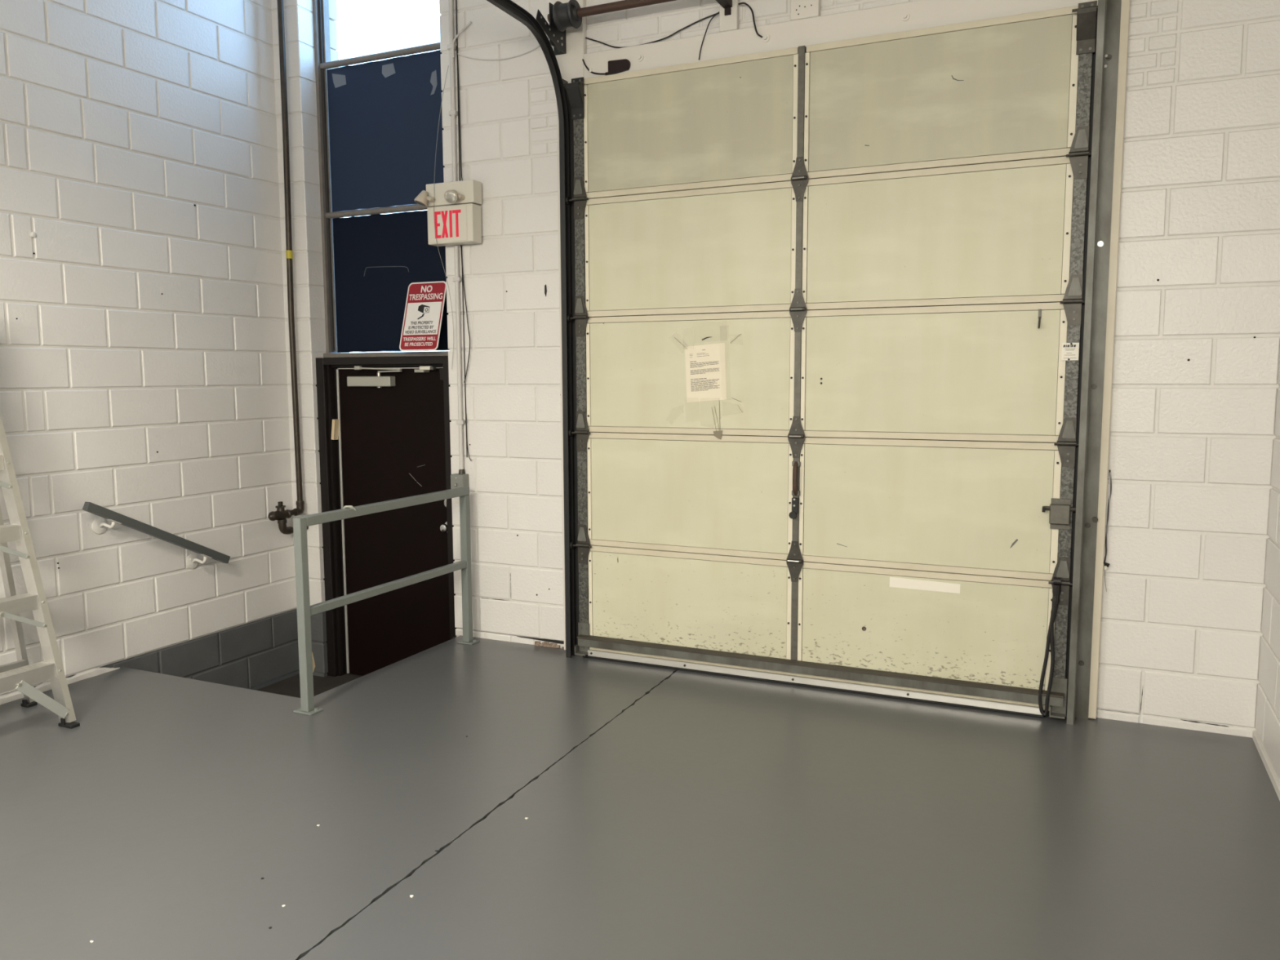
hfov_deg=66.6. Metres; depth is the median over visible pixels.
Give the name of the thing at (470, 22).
loose cable
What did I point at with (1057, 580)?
rope
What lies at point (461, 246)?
loose cable
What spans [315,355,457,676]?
door
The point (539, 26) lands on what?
door track
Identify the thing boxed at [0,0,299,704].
wall
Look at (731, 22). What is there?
trim
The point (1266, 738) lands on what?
wall
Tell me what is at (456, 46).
loose cable
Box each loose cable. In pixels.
[433,65,453,368]
[452,21,471,57]
[454,36,548,60]
[455,0,460,181]
[456,46,462,180]
[460,244,470,382]
[461,245,467,457]
[465,413,471,460]
[585,13,719,48]
[698,11,719,59]
[737,2,762,37]
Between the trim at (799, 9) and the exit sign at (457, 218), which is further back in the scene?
the exit sign at (457, 218)
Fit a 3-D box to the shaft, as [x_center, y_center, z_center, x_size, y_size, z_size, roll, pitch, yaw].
[0.711,-2.255,4.406,2.630,0.242,0.188,3,7,25]
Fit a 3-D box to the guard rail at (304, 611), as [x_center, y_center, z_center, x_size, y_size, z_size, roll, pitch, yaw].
[-1.246,0.539,4.951,0.105,0.906,1.334,3,7,25]
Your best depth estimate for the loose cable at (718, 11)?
4.70 m
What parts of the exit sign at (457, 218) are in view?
plate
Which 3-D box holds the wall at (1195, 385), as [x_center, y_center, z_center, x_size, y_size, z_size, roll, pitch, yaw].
[0.211,-1.155,5.006,5.434,5.250,0.207,3,7,25]
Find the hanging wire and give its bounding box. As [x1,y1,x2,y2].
[1103,469,1111,591]
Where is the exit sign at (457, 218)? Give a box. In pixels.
[413,179,481,246]
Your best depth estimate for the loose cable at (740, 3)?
4.59 m
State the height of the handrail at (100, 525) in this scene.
0.465 m
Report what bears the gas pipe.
attached to the wall at (1195, 385)
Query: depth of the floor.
3.30 m
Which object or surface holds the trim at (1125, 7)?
attached to the wall at (1195, 385)
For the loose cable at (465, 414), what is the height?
0.271 m
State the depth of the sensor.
4.90 m
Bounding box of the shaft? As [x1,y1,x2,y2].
[547,0,732,55]
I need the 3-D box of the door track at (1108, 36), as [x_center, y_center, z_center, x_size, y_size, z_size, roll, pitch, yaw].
[1.387,-0.861,2.929,0.088,4.100,2.561,3,7,25]
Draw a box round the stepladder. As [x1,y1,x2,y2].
[0,413,79,728]
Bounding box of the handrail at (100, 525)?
[82,502,230,568]
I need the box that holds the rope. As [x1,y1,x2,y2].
[1038,577,1061,715]
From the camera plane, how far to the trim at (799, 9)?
4.50 m
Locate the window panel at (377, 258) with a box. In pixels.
[332,210,448,352]
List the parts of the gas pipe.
valve stem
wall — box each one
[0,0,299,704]
[271,0,1279,737]
[1252,354,1279,800]
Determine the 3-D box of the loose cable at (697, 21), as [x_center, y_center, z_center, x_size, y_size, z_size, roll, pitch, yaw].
[0.047,-2.216,4.847,0.742,0.101,0.018,3,7,25]
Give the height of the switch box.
0.125 m
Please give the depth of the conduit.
5.45 m
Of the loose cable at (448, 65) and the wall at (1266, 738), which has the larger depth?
the loose cable at (448, 65)
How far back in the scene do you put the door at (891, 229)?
4.54 m
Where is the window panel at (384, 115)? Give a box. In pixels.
[327,49,444,212]
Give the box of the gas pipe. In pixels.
[267,0,308,534]
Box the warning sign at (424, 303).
[399,280,446,351]
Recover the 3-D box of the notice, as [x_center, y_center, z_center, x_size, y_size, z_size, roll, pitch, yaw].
[0.317,-0.492,4.824,0.410,0.580,0.007,3,7,25]
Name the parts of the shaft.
bearing plate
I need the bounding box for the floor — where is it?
[0,635,1279,959]
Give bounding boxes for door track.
[486,0,575,657]
[1066,0,1121,724]
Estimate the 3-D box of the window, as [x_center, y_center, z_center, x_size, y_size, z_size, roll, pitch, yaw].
[-1.496,-2.289,5.800,1.053,3.150,0.210,3,7,25]
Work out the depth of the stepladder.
4.18 m
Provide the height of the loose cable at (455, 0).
1.833 m
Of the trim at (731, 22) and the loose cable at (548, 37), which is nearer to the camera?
the trim at (731, 22)
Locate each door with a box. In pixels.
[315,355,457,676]
[563,0,1097,719]
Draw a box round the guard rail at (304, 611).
[293,486,479,715]
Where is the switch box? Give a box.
[450,469,468,488]
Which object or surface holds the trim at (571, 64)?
attached to the wall at (1195, 385)
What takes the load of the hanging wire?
hanging from the wall at (1195, 385)
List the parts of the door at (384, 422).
closer arm, closer arm, knob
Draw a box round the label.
[1063,344,1076,358]
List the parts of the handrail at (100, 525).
bracket arm, bracket arm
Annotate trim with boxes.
[555,0,586,649]
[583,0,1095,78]
[719,0,739,31]
[790,0,820,20]
[1088,0,1129,719]
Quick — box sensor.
[582,58,630,75]
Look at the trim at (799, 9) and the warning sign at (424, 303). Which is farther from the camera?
the warning sign at (424, 303)
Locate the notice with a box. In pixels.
[674,333,742,439]
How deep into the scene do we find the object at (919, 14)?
4.48 m
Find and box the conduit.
[447,0,465,469]
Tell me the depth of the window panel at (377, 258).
5.92 m
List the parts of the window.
frame, sill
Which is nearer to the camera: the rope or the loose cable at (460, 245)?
the rope
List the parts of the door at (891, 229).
roller stem, rail, rail, rail, rail, rail, rail, rail, rail, panel, panel, panel, panel, panel, rail, lift handle, latch plate, rail, panel, rail, rail, panel, rail, rail, panel, rail, rail, panel, rail, rail, panel, rail, roller stem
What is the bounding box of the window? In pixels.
[312,0,448,357]
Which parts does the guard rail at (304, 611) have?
post, plate, rail, rail, post, plate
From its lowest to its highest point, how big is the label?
0.056 m
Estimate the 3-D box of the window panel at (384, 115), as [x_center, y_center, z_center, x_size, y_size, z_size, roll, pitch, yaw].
[-1.466,-2.055,5.775,0.954,0.850,0.010,3,7,25]

